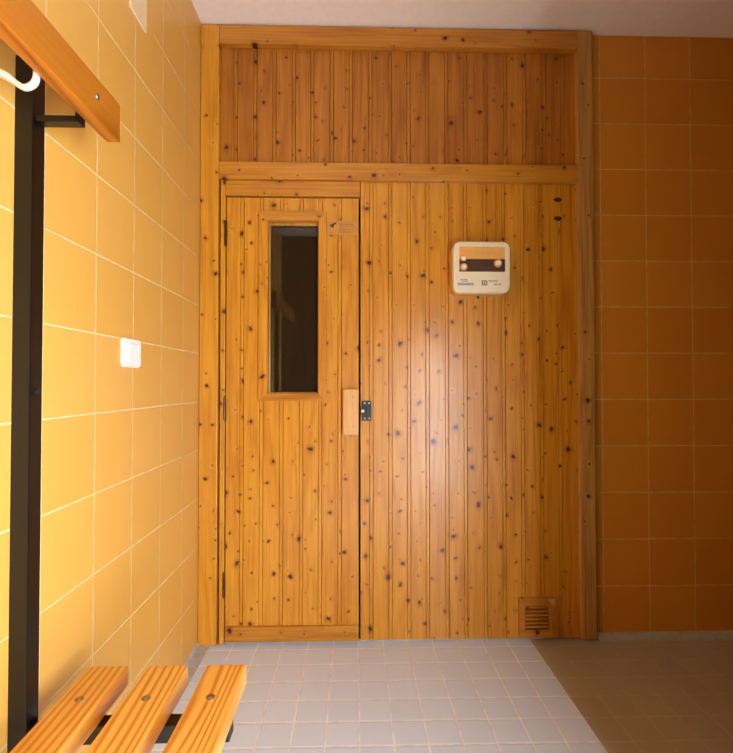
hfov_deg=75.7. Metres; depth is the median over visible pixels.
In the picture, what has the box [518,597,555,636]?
air vent
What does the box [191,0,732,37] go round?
ceiling
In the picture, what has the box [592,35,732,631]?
wall
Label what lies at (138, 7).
wall plate
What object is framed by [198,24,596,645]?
cabin
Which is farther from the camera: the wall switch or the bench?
the wall switch
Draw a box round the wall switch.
[121,338,140,367]
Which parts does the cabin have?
window moulding, door, rail, window moulding, window moulding, window moulding, handle, rail, rail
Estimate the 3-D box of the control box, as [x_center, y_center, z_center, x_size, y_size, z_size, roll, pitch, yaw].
[0.472,-0.443,1.966,0.236,0.224,0.100,0,-1,-1]
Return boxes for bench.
[0,0,245,752]
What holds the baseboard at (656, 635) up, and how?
attached to the wall at (663, 106)
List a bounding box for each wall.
[0,0,200,752]
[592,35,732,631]
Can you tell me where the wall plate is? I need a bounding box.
[129,0,146,32]
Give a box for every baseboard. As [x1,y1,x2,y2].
[150,643,208,752]
[597,630,732,641]
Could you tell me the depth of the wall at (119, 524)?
1.28 m
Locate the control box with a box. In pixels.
[450,242,509,298]
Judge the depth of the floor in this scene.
1.64 m
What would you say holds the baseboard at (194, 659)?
attached to the wall at (119, 524)
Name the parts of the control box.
knob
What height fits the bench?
1.714 m

